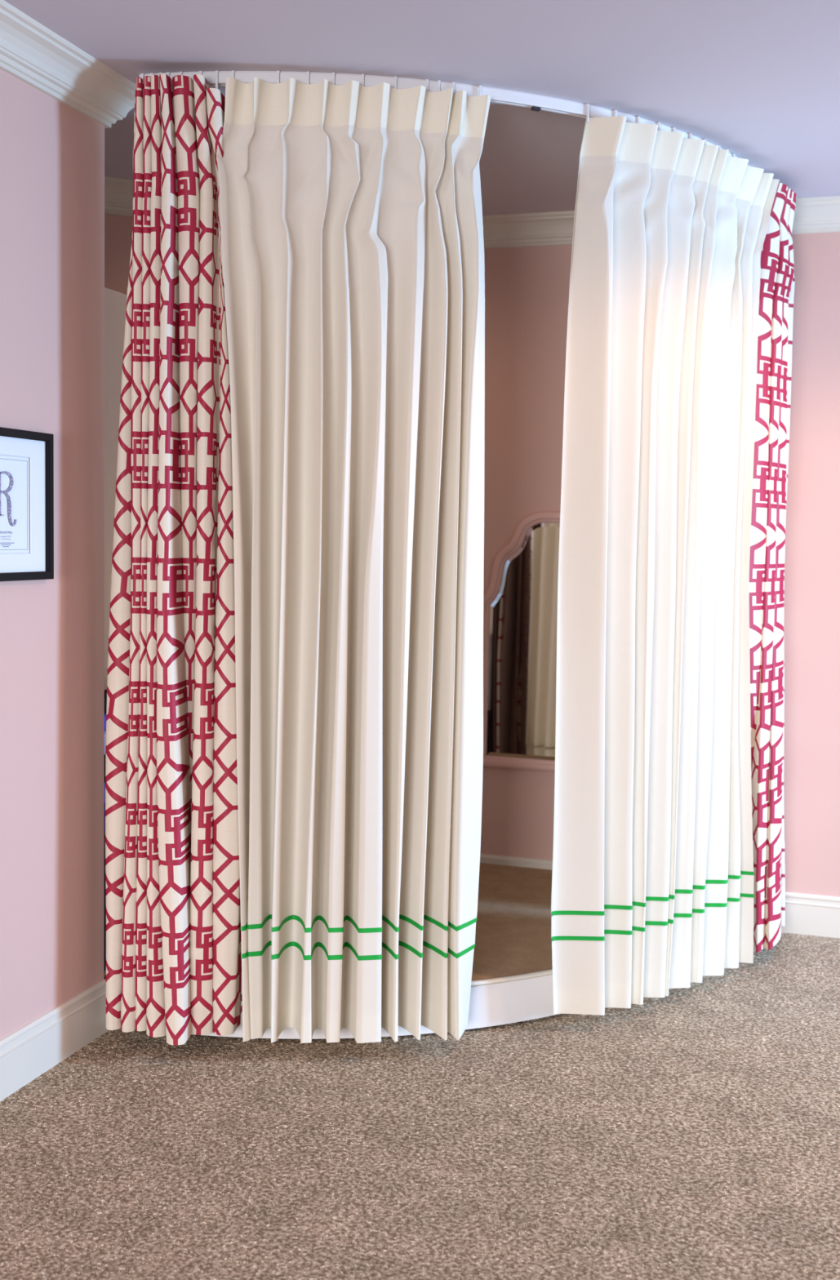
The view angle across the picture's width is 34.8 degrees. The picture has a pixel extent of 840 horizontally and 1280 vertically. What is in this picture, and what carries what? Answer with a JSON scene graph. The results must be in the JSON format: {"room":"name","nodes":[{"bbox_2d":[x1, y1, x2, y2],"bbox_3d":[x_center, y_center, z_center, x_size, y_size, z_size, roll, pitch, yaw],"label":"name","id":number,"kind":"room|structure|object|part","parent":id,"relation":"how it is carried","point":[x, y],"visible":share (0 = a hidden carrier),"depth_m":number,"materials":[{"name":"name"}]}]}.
{"room":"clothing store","nodes":[
{"label":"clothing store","id":0,"kind":"room"},
{"bbox_2d":[0,69,104,1039],"bbox_3d":[-1.938,0.031,0.667,0.140,2.596,6.467,3,5,18],"label":"wall","id":1,"kind":"structure","parent":0,"point":[52,154],"depth_m":3.48,"materials":[{"name":"pink paint"}]},
{"bbox_2d":[0,426,53,581],"bbox_3d":[-1.004,-0.328,3.255,0.024,0.369,0.368,3,5,18],"label":"picture frame","id":2,"kind":"object","parent":1,"relation":"attached to","point":[26,457],"visible":1,"depth_m":3.33,"materials":[{"name":"black paint"}]},
{"bbox_2d":[0,979,108,1101],"bbox_3d":[-1.888,1.266,0.742,0.016,0.149,6.467,3,5,18],"label":"baseboard","id":3,"kind":"structure","parent":1,"relation":"attached to","point":[34,1048],"depth_m":3.54,"materials":[{"name":"white paint"}]},
{"bbox_2d":[0,0,135,128],"bbox_3d":[-2.222,-1.232,0.720,1.027,0.099,6.570,3,5,18],"label":"trim","id":4,"kind":"structure","parent":1,"relation":"attached to","point":[30,51],"depth_m":3.32,"materials":[{"name":"white paint"}]},
{"bbox_2d":[104,287,127,689],"bbox_3d":[-0.938,-0.064,4.173,0.040,1.991,0.750,3,5,18],"label":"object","id":5,"kind":"structure","parent":1,"relation":"in","point":[115,302],"depth_m":4.05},
{"bbox_2d":[104,213,133,294],"bbox_3d":[-1.046,-0.286,4.840,1.628,2.596,1.648,3,5,18],"label":"wall","id":6,"kind":"structure","parent":0,"point":[117,228],"depth_m":4.65,"materials":[{"name":"pink paint"}]},
{"bbox_2d":[4,0,839,215],"bbox_3d":[0.176,-1.295,0.856,6.100,0.100,8.314,3,5,18],"label":"ceiling","id":7,"kind":"structure","parent":0,"point":[758,81],"depth_m":3.31,"materials":[{"name":"paint"}]},
{"bbox_2d":[139,71,750,166],"bbox_3d":[0.361,-1.465,3.882,2.279,0.037,0.486,-2,5,-31],"label":"track","id":8,"kind":"object","parent":7,"relation":"attached to","point":[535,102],"visible":0.36,"depth_m":3.50,"materials":[{"name":"white plastic"}]},
{"bbox_2d":[105,70,242,1045],"bbox_3d":[-0.653,-0.198,3.566,0.400,2.550,0.192,2,5,7],"label":"curtain","id":9,"kind":"object","parent":8,"relation":"hanging from","point":[174,939],"visible":0.91,"depth_m":3.56,"materials":[{"name":"fabric"}]},
{"bbox_2d":[216,70,490,1043],"bbox_3d":[-0.179,-0.191,3.587,0.740,2.550,0.191,1,5,-4],"label":"curtain","id":10,"kind":"object","parent":8,"relation":"hanging from","point":[352,224],"visible":1,"depth_m":3.59,"materials":[{"name":"white fabric"}]},
{"bbox_2d":[551,103,779,1015],"bbox_3d":[0.773,-0.206,4.017,0.957,2.549,0.137,-3,6,-41],"label":"curtain","id":11,"kind":"object","parent":8,"relation":"hanging from","point":[653,875],"visible":1,"depth_m":3.90,"materials":[{"name":"white fabric"}]},
{"bbox_2d":[749,182,796,952],"bbox_3d":[1.142,-0.235,4.472,0.177,2.550,0.705,4,5,30],"label":"curtain","id":12,"kind":"object","parent":8,"relation":"hanging from","point":[777,282],"visible":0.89,"depth_m":4.40,"materials":[{"name":"fabric"}]},
{"bbox_2d":[480,231,839,897],"bbox_3d":[2.078,-0.208,4.637,4.900,2.596,0.120,3,5,18],"label":"wall","id":13,"kind":"structure","parent":0,"point":[526,289],"depth_m":4.86,"materials":[{"name":"pink paint"}]},
{"bbox_2d":[104,176,839,248],"bbox_3d":[0.179,-1.191,0.799,6.050,0.099,8.194,3,5,18],"label":"trim","id":14,"kind":"structure","parent":13,"relation":"attached to","point":[820,214],"depth_m":4.89,"materials":[{"name":"white paint"}]},
{"bbox_2d":[480,853,552,870],"bbox_3d":[-0.466,0.863,4.971,3.105,0.034,0.607,0,5,-11],"label":"baseboard","id":15,"kind":"structure","parent":13,"relation":"attached to","point":[484,858],"depth_m":5.20,"materials":[{"name":"white paint"}]},
{"bbox_2d":[483,511,559,771],"bbox_3d":[0.491,0.009,5.091,0.560,0.988,0.024,3,5,18],"label":"mirror","id":16,"kind":"object","parent":13,"relation":"attached to","point":[520,601],"visible":0.44,"depth_m":5.13,"materials":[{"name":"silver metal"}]},
{"bbox_2d":[781,892,839,938],"bbox_3d":[2.746,1.060,4.442,3.200,0.149,0.016,3,5,18],"label":"baseboard","id":17,"kind":"structure","parent":13,"relation":"attached to","point":[816,915],"depth_m":4.86,"materials":[{"name":"white paint"}]},
{"bbox_3d":[0.123,1.388,1.071,6.100,0.068,8.314,3,5,18],"label":"floor","id":18,"kind":"structure","parent":0,"visible":0},
{"bbox_2d":[103,862,557,1039],"bbox_3d":[-0.439,0.998,4.344,3.314,0.140,1.462,-1,5,-27],"label":"raised stage","id":19,"kind":"object","parent":18,"relation":"on","point":[512,980],"visible":0.19,"depth_m":4.11,"materials":[{"name":"beige carpet"}]},
{"bbox_2d":[103,832,106,970],"bbox_3d":[-0.925,0.750,4.008,0.133,0.392,0.318,3,5,18],"label":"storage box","id":20,"kind":"object","parent":19,"relation":"on","point":[104,890],"visible":0.02,"depth_m":3.86,"materials":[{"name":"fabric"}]},
{"bbox_2d":[103,803,105,833],"bbox_3d":[-0.923,0.510,3.984,0.116,0.090,0.280,3,5,18],"label":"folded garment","id":21,"kind":"object","parent":20,"relation":"on","point":[104,803],"visible":0.02,"depth_m":3.85,"materials":[{"name":"fabric"}]},
{"bbox_3d":[-0.921,0.435,3.978,0.119,0.060,0.280,3,5,18],"label":"folded garment","id":22,"kind":"object","parent":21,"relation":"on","visible":0},
{"bbox_2d":[104,754,105,782],"bbox_3d":[-0.921,0.364,3.973,0.116,0.080,0.280,3,5,18],"label":"folded garment","id":23,"kind":"object","parent":22,"relation":"on","point":[104,754],"visible":0.02,"depth_m":3.85,"materials":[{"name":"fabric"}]},
{"bbox_2d":[104,730,106,754],"bbox_3d":[-0.918,0.289,3.966,0.118,0.070,0.280,3,5,18],"label":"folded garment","id":24,"kind":"object","parent":23,"relation":"on","point":[105,731],"visible":0.02,"depth_m":3.84,"materials":[{"name":"fabric"}]},
{"bbox_2d":[104,713,106,731],"bbox_3d":[-0.916,0.229,3.961,0.120,0.050,0.280,3,5,18],"label":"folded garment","id":25,"kind":"object","parent":24,"relation":"on","point":[104,713],"visible":0.02,"depth_m":3.83,"materials":[{"name":"fabric"}]},
{"bbox_2d":[104,689,106,713],"bbox_3d":[-0.916,0.179,3.957,0.117,0.050,0.280,3,5,18],"label":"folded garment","id":26,"kind":"object","parent":25,"relation":"on","point":[105,691],"visible":0.02,"depth_m":3.83,"materials":[{"name":"fabric"}]},
{"bbox_3d":[-0.922,0.570,3.993,0.133,0.030,0.318,3,5,18],"label":"box lid","id":27,"kind":"part","parent":20,"relation":"part of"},
{"bbox_2d":[0,932,839,1279],"bbox_3d":[0.497,1.167,3.471,2.874,0.001,3.230,3,5,18],"label":"carpet","id":28,"kind":"structure","parent":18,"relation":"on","point":[693,1132],"depth_m":3.11,"materials":[{"name":"beige carpet"}]}
]}

